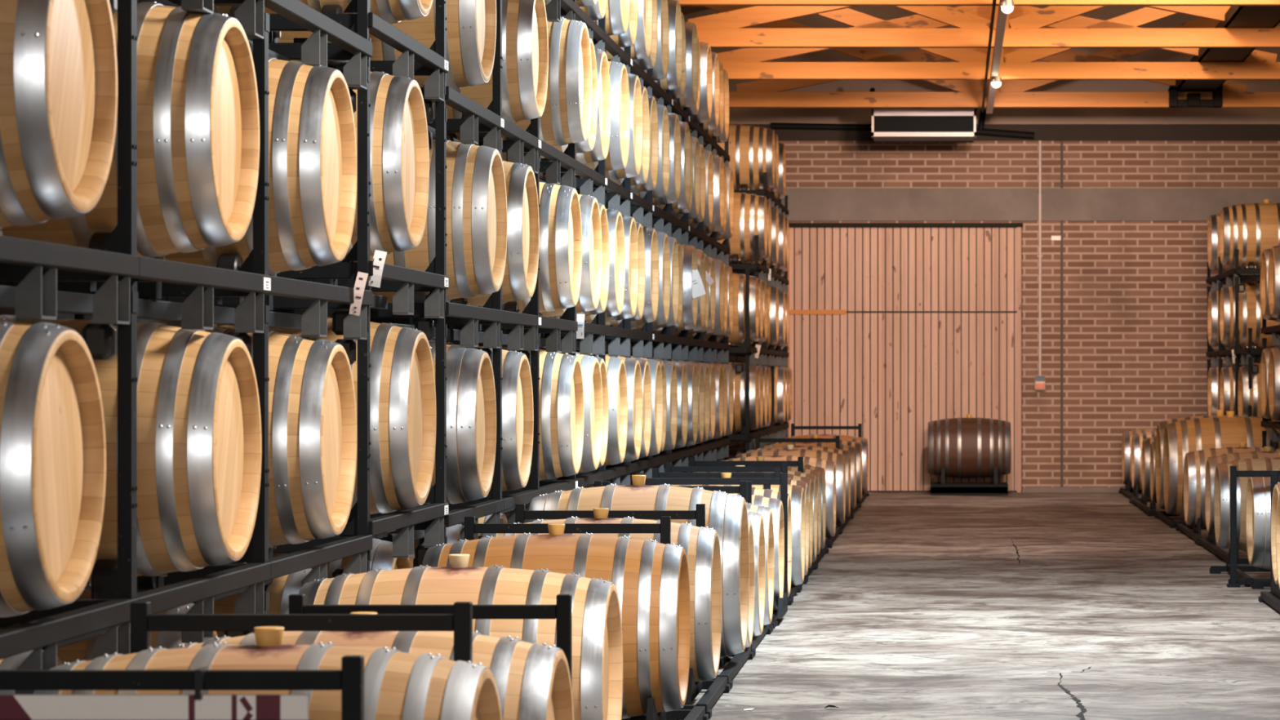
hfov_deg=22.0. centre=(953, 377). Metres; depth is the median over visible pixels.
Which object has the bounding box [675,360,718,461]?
rack
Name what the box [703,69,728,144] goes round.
wine barrel
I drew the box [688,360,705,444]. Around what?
wine barrel
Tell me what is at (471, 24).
wine barrel
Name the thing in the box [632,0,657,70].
wine barrel
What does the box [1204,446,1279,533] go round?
wine barrel
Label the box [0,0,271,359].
rack
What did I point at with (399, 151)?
wine barrel
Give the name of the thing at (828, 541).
rack
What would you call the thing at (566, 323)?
rack
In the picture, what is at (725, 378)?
wine barrel
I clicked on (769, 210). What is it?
wine barrel
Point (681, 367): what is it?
wine barrel
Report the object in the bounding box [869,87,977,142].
wall heater
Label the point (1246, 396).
wine barrel
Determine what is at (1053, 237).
wall plate
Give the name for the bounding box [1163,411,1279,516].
wine barrel
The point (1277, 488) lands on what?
wine barrel
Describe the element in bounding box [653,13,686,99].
wine barrel
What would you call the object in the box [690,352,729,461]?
rack
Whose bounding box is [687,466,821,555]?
wine barrel
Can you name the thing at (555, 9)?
rack
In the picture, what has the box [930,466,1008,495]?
cradle
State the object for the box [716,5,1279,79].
roof truss
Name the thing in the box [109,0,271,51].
rack
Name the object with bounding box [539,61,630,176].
wine barrel
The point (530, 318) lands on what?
rack
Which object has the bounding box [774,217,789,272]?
wine barrel
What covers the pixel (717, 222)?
wine barrel
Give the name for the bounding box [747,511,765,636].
wine barrel
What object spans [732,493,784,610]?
wine barrel
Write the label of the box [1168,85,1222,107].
junction
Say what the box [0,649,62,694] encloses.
wine barrel
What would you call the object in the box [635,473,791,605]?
rack
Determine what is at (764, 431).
rack
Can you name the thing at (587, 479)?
rack
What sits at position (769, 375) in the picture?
wine barrel
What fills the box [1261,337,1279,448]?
rack
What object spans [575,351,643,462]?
wine barrel
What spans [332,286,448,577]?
rack
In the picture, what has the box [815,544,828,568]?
rack
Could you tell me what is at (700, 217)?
wine barrel
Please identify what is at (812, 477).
wine barrel
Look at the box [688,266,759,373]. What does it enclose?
rack
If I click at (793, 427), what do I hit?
rack
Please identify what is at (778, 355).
rack
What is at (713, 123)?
wine barrel
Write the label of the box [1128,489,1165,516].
rack
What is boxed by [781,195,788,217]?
rack
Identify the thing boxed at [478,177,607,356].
rack
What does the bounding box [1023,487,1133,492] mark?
baseboard
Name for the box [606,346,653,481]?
rack
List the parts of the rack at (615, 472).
rail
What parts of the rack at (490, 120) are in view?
rail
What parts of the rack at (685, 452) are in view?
rail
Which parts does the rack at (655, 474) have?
post, post, rail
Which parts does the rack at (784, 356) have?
rail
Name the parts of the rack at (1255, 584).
post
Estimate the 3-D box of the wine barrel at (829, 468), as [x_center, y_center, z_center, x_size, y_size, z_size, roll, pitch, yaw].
[-1.420,0.966,26.032,0.946,0.699,0.694,0,0,0]
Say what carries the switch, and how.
attached to the box
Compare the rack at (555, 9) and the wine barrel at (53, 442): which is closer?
the wine barrel at (53, 442)
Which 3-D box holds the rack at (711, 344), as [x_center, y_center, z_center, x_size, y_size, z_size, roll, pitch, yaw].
[-2.390,-0.539,26.177,0.900,0.992,1.449,0,0,0]
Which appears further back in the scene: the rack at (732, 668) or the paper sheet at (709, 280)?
the paper sheet at (709, 280)
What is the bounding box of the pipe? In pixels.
[770,109,1034,139]
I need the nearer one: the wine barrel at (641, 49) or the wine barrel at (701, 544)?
the wine barrel at (701, 544)
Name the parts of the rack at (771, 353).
rail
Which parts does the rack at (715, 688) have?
post, post, rail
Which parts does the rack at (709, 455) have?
rail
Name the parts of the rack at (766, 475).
post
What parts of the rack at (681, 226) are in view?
rail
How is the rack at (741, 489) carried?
on the floor
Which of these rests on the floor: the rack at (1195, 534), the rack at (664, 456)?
the rack at (1195, 534)
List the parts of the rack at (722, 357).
rail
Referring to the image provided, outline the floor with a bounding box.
[503,492,1279,719]
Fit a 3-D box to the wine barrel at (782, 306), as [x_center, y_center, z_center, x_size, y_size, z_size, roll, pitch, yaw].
[-2.330,-0.656,35.865,0.946,0.695,0.693,0,0,0]
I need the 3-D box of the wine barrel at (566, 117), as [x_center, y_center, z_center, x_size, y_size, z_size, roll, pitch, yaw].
[-2.330,-1.495,16.485,0.946,0.694,0.694,0,0,0]
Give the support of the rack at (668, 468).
on the floor
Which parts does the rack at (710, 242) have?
rail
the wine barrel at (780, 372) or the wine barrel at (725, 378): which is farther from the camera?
the wine barrel at (780, 372)
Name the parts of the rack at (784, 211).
rail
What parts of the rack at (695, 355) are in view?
rail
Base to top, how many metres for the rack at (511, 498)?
0.978 m
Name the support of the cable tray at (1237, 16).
attached to the roof truss at (682, 2)
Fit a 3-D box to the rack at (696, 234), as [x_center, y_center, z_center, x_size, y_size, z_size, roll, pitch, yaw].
[-2.390,-1.356,24.742,0.900,0.968,1.449,0,0,0]
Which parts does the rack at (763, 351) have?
rail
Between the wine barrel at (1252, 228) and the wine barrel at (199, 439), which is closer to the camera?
the wine barrel at (199, 439)
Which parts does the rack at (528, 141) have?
rail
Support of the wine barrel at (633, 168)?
on the rack at (618, 193)
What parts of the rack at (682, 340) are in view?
rail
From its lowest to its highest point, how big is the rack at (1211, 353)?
0.992 m
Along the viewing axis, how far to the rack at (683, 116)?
23.32 m
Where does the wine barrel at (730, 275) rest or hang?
on the rack at (722, 357)
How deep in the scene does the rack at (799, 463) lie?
22.82 m
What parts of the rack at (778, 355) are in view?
rail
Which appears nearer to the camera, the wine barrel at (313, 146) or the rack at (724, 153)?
the wine barrel at (313, 146)
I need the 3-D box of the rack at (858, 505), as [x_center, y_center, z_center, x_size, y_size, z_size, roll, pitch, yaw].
[-1.465,1.269,32.491,1.020,0.142,2.781,0,0,0]
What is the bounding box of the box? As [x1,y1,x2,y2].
[1035,375,1045,390]
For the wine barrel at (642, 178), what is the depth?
20.29 m
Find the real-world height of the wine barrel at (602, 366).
0.696 m
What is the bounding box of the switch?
[1035,383,1044,388]
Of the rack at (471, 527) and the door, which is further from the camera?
the door
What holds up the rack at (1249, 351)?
on the rack at (1250, 358)
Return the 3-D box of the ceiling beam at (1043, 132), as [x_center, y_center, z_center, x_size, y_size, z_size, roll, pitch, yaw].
[0.400,-2.855,38.050,14.000,0.190,0.080,0,0,0]
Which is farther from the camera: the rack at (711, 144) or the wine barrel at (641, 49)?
the rack at (711, 144)
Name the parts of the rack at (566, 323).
rail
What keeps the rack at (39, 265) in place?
on the rack at (37, 629)
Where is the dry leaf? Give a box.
[824,704,838,708]
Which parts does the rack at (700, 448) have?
rail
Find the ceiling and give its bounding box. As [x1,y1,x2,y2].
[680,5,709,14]
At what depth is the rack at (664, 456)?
21.94 m
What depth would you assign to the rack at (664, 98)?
21.92 m
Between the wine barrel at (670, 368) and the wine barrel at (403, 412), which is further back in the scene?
the wine barrel at (670, 368)
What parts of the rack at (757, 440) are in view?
post, post, rail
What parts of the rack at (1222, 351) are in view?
rail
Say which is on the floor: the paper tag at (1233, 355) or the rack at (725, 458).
the rack at (725, 458)
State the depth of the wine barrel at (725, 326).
27.47 m
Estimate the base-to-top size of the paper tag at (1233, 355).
0.142 m
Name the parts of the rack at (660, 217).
rail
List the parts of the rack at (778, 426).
rail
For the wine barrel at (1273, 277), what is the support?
on the rack at (1274, 331)
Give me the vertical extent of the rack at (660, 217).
0.968 m
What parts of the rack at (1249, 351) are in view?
rail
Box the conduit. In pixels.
[1037,140,1042,375]
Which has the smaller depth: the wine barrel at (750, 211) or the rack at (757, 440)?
the rack at (757, 440)
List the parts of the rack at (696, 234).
rail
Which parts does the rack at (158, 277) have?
rail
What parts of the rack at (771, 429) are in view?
rail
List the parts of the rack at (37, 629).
rail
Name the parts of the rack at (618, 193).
rail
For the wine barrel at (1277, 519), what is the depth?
18.77 m
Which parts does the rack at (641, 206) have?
rail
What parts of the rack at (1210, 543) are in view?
rail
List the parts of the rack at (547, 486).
rail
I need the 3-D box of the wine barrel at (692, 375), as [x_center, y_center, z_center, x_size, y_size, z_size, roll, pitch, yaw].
[-2.344,0.190,23.660,0.946,0.693,0.693,0,0,0]
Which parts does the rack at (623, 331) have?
rail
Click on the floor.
(1015, 606)
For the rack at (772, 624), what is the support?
on the floor
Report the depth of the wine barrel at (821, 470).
24.15 m
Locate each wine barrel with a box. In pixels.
[0,0,117,229]
[0,0,259,257]
[0,315,106,617]
[0,589,217,663]
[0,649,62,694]
[31,319,262,578]
[33,626,502,719]
[86,562,311,637]
[164,56,356,274]
[169,611,573,719]
[179,0,433,23]
[203,326,356,547]
[213,316,436,514]
[272,537,411,578]
[278,0,496,89]
[297,554,622,719]
[343,71,429,258]
[369,139,507,302]
[388,524,464,568]
[422,524,690,719]
[424,342,496,504]
[432,0,548,123]
[446,17,591,146]
[446,341,533,491]
[448,159,539,306]
[478,513,507,535]
[481,507,721,682]
[502,38,597,159]
[502,182,582,312]
[502,346,584,479]
[505,48,610,164]
[526,475,749,657]
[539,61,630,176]
[539,73,643,180]
[539,349,603,474]
[540,194,602,316]
[540,348,608,467]
[544,0,597,7]
[556,203,609,319]
[560,350,627,466]
[575,208,625,321]
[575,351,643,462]
[576,84,649,191]
[577,94,658,193]
[580,0,607,20]
[586,214,639,323]
[593,0,630,35]
[593,0,638,47]
[605,0,653,59]
[605,221,645,325]
[605,353,663,456]
[612,226,659,327]
[623,356,652,458]
[631,231,671,329]
[631,355,688,448]
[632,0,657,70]
[635,103,670,198]
[636,235,679,330]
[644,0,669,80]
[652,112,681,205]
[652,241,683,331]
[652,357,677,451]
[653,0,682,90]
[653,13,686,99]
[653,244,697,333]
[653,359,666,452]
[655,472,805,586]
[656,120,691,210]
[671,35,700,115]
[671,132,693,215]
[671,248,706,334]
[671,359,698,448]
[672,21,698,108]
[672,253,709,336]
[673,136,700,219]
[685,484,791,596]
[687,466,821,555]
[688,51,719,131]
[688,143,706,224]
[688,149,713,228]
[688,256,715,336]
[688,258,724,337]
[688,359,733,435]
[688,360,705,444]
[688,360,710,441]
[689,41,712,124]
[693,471,817,562]
[697,361,715,440]
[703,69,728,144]
[703,155,724,233]
[703,263,728,337]
[703,265,733,340]
[703,361,724,439]
[704,61,724,137]
[704,163,727,236]
[706,273,759,343]
[712,465,813,568]
[716,124,775,190]
[716,167,733,240]
[716,192,768,262]
[718,363,727,436]
[719,454,835,537]
[720,362,759,433]
[728,200,771,263]
[728,361,768,427]
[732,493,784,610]
[733,361,771,426]
[734,444,845,524]
[735,278,763,344]
[737,362,763,428]
[740,280,768,345]
[745,520,755,648]
[746,444,850,517]
[746,502,774,625]
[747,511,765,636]
[751,206,778,266]
[755,456,826,549]
[756,133,778,191]
[758,286,778,346]
[760,142,786,199]
[760,442,856,509]
[761,364,786,423]
[766,213,786,270]
[766,289,786,347]
[766,292,789,349]
[768,434,862,501]
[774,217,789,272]
[781,366,792,421]
[782,366,789,422]
[783,433,867,493]
[787,477,808,575]
[928,414,1010,478]
[1121,427,1156,485]
[1131,431,1156,490]
[1141,435,1155,497]
[1150,440,1156,502]
[1155,409,1257,509]
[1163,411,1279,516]
[1183,442,1279,527]
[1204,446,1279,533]
[1207,213,1242,271]
[1207,289,1262,348]
[1207,363,1240,415]
[1213,452,1279,551]
[1219,199,1279,268]
[1219,282,1279,348]
[1219,362,1258,415]
[1237,363,1274,420]
[1245,467,1279,569]
[1260,248,1279,321]
[1260,346,1279,421]
[1267,244,1279,319]
[1267,346,1279,420]
[1271,482,1279,585]
[1275,491,1279,588]
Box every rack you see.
[0,0,139,359]
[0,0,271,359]
[0,291,139,694]
[0,291,271,650]
[0,655,364,719]
[74,13,372,364]
[84,305,372,604]
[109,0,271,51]
[129,591,267,633]
[130,601,472,662]
[177,0,372,113]
[223,0,448,123]
[266,560,369,613]
[269,108,504,364]
[275,37,448,340]
[288,594,572,689]
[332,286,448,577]
[367,524,445,561]
[379,324,504,567]
[387,137,541,365]
[413,0,504,154]
[428,168,577,354]
[444,519,502,543]
[446,117,577,187]
[449,0,541,173]
[460,329,541,537]
[464,515,708,719]
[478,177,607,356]
[500,337,577,513]
[515,503,730,719]
[537,48,607,206]
[539,201,632,356]
[541,214,654,358]
[545,0,577,22]
[545,337,607,488]
[560,5,607,51]
[574,72,632,216]
[575,225,673,359]
[584,343,632,488]
[594,93,654,227]
[594,480,771,657]
[602,480,775,631]
[604,13,632,73]
[605,235,689,360]
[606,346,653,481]
[620,111,673,236]
[620,347,673,478]
[630,45,653,95]
[631,332,704,362]
[631,451,728,484]
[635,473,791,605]
[638,473,787,626]
[643,203,689,244]
[643,349,689,472]
[652,80,673,112]
[652,252,729,364]
[652,467,800,603]
[658,361,704,465]
[663,222,704,252]
[664,462,807,591]
[671,89,689,123]
[671,331,718,362]
[672,442,749,464]
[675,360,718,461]
[681,220,718,258]
[688,116,704,146]
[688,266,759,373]
[688,457,817,582]
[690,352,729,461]
[697,154,729,266]
[702,122,718,155]
[711,133,729,167]
[711,645,753,688]
[724,355,759,455]
[728,235,768,282]
[728,344,782,366]
[733,172,775,208]
[733,284,788,366]
[733,340,768,365]
[736,364,768,446]
[742,276,775,368]
[745,357,775,445]
[747,197,775,286]
[755,435,853,532]
[758,191,782,213]
[760,365,782,438]
[763,359,788,438]
[773,264,782,289]
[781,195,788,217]
[781,212,788,293]
[791,423,869,505]
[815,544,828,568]
[825,526,842,548]
[850,502,861,517]
[1118,479,1150,498]
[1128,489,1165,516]
[1154,511,1187,528]
[1175,518,1207,544]
[1196,525,1249,564]
[1205,256,1260,290]
[1205,282,1261,367]
[1207,358,1218,414]
[1209,466,1279,587]
[1217,248,1260,292]
[1217,276,1279,368]
[1218,357,1235,414]
[1234,328,1262,373]
[1235,356,1252,417]
[1251,470,1279,593]
[1257,570,1279,612]
[1261,316,1279,347]
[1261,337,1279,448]
[1262,431,1266,448]
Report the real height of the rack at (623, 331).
0.992 m
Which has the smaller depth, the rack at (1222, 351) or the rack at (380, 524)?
the rack at (380, 524)
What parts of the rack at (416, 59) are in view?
rail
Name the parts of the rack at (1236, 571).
post, rail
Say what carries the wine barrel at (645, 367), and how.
on the rack at (638, 465)
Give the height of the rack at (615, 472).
0.978 m
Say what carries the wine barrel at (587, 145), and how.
on the rack at (591, 179)
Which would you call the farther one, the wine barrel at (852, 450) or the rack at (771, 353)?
the rack at (771, 353)
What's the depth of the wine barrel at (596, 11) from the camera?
17.82 m
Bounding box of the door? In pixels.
[787,222,1022,492]
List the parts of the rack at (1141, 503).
rail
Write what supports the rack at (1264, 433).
on the floor
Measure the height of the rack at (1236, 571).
0.775 m
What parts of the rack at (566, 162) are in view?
rail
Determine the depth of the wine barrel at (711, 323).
26.01 m
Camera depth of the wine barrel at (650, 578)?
11.86 m
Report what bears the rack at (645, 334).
on the rack at (638, 465)
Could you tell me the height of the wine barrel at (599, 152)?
0.698 m
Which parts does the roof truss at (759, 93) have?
king post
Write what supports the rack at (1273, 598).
on the floor
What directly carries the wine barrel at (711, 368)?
on the rack at (709, 455)
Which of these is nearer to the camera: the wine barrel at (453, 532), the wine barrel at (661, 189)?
the wine barrel at (453, 532)
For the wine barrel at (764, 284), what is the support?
on the rack at (763, 351)
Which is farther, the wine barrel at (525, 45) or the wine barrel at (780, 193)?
the wine barrel at (780, 193)
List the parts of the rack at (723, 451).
rail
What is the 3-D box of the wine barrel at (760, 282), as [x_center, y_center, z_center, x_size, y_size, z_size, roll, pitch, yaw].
[-2.330,-0.657,31.605,0.946,0.699,0.700,0,0,0]
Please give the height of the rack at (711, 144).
0.442 m
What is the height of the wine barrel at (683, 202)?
0.698 m
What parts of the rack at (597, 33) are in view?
rail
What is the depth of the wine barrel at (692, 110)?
24.57 m
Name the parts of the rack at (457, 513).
rail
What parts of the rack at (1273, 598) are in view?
rail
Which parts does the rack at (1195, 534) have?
rail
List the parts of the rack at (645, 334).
rail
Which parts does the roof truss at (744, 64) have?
king post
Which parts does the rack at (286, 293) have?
rail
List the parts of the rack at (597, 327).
rail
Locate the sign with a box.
[0,666,309,719]
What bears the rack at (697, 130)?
on the rack at (696, 234)
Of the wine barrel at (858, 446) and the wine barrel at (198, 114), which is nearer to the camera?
the wine barrel at (198, 114)
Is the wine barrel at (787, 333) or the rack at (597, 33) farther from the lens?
the wine barrel at (787, 333)
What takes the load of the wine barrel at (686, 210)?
on the rack at (681, 226)
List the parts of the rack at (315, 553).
rail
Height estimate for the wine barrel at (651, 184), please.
0.695 m
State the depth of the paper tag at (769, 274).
33.65 m
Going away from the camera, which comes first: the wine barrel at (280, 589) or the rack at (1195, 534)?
the wine barrel at (280, 589)
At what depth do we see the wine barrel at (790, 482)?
21.08 m
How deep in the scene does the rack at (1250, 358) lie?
31.90 m
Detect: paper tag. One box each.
[349,271,368,315]
[368,249,386,287]
[576,314,584,338]
[755,344,760,358]
[768,268,770,279]
[1231,349,1235,363]
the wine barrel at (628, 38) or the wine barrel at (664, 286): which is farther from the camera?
the wine barrel at (664, 286)
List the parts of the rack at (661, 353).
rail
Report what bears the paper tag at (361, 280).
attached to the rack at (286, 293)
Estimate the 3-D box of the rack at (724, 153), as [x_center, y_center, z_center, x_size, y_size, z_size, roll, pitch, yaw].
[-2.365,-1.899,27.613,0.850,0.442,1.449,0,0,0]
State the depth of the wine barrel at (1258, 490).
21.01 m
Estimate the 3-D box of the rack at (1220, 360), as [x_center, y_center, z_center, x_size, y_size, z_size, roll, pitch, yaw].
[3.320,0.284,34.420,0.900,0.978,2.054,0,0,0]
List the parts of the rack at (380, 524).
rail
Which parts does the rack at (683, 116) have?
rail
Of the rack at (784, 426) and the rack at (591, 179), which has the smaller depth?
the rack at (591, 179)
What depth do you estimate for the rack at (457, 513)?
13.91 m
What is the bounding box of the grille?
[874,115,973,132]
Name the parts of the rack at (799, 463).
post, post, rail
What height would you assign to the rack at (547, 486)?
0.978 m
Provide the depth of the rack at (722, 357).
28.04 m
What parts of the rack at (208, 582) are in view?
rail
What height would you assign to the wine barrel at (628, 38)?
0.694 m
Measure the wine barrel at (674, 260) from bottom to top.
0.693 m
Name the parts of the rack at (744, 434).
rail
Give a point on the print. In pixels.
(12, 707)
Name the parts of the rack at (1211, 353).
rail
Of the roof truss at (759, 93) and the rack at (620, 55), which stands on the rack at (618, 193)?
the rack at (620, 55)
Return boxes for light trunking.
[981,0,1007,113]
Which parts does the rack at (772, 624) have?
post, post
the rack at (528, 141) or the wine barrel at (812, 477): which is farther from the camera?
the wine barrel at (812, 477)
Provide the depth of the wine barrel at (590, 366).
17.13 m
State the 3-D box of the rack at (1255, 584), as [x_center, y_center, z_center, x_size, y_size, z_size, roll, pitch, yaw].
[2.411,0.950,20.205,1.042,0.780,1.190,0,0,0]
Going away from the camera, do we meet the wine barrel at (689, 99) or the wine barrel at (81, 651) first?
the wine barrel at (81, 651)
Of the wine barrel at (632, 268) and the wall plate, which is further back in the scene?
the wall plate
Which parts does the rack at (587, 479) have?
rail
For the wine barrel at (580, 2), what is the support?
on the rack at (597, 33)
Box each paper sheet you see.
[692,269,706,298]
[705,270,714,285]
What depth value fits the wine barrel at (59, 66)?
7.03 m
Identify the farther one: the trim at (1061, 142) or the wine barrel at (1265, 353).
the trim at (1061, 142)
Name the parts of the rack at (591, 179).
rail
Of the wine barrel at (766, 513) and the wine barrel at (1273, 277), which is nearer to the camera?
the wine barrel at (766, 513)
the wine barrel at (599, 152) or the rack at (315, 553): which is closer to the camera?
the rack at (315, 553)
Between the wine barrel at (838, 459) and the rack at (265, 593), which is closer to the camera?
the rack at (265, 593)
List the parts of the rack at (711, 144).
rail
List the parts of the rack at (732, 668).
rail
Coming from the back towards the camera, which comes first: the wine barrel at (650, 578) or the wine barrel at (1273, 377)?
the wine barrel at (1273, 377)
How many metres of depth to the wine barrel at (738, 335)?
30.66 m
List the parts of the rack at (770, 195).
rail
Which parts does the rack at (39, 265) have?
rail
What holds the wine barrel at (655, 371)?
on the rack at (638, 465)
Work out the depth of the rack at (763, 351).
32.85 m
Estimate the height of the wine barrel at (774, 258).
0.693 m
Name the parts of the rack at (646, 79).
rail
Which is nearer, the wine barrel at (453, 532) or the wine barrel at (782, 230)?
the wine barrel at (453, 532)
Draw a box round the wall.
[592,5,1279,492]
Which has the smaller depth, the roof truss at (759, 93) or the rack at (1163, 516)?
the rack at (1163, 516)
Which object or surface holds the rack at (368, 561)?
on the floor
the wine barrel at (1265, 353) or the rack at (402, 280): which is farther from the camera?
the wine barrel at (1265, 353)
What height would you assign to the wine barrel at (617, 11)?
0.699 m
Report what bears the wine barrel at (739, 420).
on the rack at (744, 434)
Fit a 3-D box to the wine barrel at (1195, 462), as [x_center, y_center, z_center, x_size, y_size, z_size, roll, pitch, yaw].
[2.410,0.907,27.222,0.946,0.730,0.694,0,0,0]
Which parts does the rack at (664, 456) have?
rail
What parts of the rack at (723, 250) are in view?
rail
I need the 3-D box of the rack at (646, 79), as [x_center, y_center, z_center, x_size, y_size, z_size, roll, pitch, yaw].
[-2.365,-1.899,20.438,0.850,0.442,1.449,0,0,0]
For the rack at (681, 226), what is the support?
on the rack at (682, 340)
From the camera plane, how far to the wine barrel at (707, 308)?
25.27 m
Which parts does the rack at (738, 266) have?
rail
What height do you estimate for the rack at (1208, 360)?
0.978 m
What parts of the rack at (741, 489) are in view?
post, post, rail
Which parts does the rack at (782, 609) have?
rail, post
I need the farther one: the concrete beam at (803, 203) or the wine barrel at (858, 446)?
the concrete beam at (803, 203)
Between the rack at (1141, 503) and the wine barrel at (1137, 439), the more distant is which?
the wine barrel at (1137, 439)
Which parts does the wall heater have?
hanging rod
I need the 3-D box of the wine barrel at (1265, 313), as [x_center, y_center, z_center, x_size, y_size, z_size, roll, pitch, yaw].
[3.150,-0.807,28.220,0.946,0.699,0.694,0,0,0]
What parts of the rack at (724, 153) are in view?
rail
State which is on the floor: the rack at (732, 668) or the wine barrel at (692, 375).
the rack at (732, 668)
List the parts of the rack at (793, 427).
post, post, rail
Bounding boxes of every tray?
[872,136,974,142]
[1175,5,1279,91]
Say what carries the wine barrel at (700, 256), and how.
on the rack at (695, 355)
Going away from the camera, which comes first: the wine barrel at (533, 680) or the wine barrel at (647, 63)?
the wine barrel at (533, 680)
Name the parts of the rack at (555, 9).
rail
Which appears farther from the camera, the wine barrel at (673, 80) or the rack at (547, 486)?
the wine barrel at (673, 80)
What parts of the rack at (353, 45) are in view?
rail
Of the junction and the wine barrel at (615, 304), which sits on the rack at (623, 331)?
the wine barrel at (615, 304)
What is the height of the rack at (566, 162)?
0.968 m
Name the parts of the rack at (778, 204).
rail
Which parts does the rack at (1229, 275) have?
rail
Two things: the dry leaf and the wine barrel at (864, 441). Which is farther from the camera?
the wine barrel at (864, 441)
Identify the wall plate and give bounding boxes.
[1051,235,1060,239]
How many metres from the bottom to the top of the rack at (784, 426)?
0.978 m
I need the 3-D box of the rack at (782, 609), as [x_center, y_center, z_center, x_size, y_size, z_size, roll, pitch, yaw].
[-1.413,0.940,18.005,0.977,0.800,0.910,0,0,0]
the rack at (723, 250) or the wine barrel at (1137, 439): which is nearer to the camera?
the rack at (723, 250)
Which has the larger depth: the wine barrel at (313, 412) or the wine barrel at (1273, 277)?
the wine barrel at (1273, 277)
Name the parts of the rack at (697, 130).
rail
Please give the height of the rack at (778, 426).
0.978 m
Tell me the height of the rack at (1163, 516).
0.060 m
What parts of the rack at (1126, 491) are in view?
rail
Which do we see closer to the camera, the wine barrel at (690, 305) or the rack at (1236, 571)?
the rack at (1236, 571)
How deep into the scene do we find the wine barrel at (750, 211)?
32.06 m
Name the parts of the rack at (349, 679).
post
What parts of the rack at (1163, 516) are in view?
rail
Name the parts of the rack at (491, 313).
rail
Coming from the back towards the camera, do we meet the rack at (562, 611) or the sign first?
the rack at (562, 611)
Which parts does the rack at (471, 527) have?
post, post, rail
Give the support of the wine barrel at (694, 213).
on the rack at (696, 234)
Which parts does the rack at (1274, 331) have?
rail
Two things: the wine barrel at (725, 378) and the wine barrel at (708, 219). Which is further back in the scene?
the wine barrel at (725, 378)
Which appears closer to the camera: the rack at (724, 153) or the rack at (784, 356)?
the rack at (724, 153)
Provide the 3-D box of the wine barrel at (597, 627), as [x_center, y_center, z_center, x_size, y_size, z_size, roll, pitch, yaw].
[-1.515,0.907,10.000,0.946,0.730,0.694,0,0,0]
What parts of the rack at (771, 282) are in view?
rail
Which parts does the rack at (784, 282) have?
rail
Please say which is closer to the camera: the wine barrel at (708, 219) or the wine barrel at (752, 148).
the wine barrel at (708, 219)
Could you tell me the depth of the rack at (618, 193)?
19.22 m
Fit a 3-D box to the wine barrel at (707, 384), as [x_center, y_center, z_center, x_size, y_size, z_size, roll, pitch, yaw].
[-2.366,0.190,25.095,0.946,0.693,0.693,0,0,0]
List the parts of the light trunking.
spot lamp, spot lamp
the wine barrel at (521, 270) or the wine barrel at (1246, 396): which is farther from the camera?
the wine barrel at (1246, 396)
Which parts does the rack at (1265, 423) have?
rail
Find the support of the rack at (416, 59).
on the rack at (402, 280)
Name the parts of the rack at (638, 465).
rail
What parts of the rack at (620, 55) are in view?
rail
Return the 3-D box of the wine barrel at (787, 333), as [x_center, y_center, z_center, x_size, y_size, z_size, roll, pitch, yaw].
[-2.330,-0.657,36.595,0.946,0.699,0.698,0,0,0]
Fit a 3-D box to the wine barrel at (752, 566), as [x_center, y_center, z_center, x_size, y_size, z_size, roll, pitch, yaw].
[-1.425,0.950,15.345,0.946,0.730,0.694,0,0,0]
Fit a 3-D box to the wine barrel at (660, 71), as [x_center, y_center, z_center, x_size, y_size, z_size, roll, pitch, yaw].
[-2.373,-2.270,21.520,0.946,0.693,0.693,0,0,0]
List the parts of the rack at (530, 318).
rail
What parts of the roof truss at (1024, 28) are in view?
king post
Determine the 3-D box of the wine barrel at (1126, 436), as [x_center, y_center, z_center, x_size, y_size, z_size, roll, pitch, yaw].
[2.420,0.907,37.500,0.946,0.730,0.694,0,0,0]
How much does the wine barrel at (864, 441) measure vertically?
0.698 m
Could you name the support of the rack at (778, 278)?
on the rack at (778, 355)
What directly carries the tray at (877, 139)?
on the wall heater
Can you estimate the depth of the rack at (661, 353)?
22.12 m
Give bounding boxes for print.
[0,694,280,719]
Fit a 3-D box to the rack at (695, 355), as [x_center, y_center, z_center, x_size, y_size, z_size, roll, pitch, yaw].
[-2.390,-0.539,24.742,0.900,0.992,1.449,0,0,0]
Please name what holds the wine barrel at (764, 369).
on the rack at (764, 431)
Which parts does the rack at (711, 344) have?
rail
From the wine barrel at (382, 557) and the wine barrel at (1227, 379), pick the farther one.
the wine barrel at (1227, 379)
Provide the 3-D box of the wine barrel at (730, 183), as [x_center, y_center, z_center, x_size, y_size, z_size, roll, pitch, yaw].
[-2.373,-1.495,27.965,0.946,0.694,0.699,0,0,0]
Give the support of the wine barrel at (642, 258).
on the rack at (645, 334)
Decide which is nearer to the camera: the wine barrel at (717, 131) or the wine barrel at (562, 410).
the wine barrel at (562, 410)
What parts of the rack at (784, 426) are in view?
rail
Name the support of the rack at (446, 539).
on the floor
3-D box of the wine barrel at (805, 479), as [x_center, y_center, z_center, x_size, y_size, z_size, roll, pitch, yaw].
[-1.420,0.950,21.723,0.946,0.730,0.694,0,0,0]
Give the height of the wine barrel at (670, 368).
0.693 m
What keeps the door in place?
in the wall
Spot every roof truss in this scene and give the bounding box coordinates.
[677,0,1279,5]
[688,5,1279,48]
[702,5,1279,107]
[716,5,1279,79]
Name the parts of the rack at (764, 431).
rail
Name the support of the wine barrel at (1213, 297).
on the rack at (1211, 353)
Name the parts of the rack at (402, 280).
rail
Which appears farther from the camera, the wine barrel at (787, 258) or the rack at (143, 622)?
the wine barrel at (787, 258)
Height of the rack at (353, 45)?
0.968 m
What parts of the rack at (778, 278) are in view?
rail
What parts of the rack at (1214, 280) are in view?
rail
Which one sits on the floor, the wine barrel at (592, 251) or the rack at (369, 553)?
the rack at (369, 553)
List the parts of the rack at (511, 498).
rail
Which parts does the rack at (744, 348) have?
rail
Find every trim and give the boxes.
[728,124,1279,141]
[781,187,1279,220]
[1060,141,1062,487]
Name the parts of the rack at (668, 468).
post, post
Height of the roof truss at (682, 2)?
2.058 m

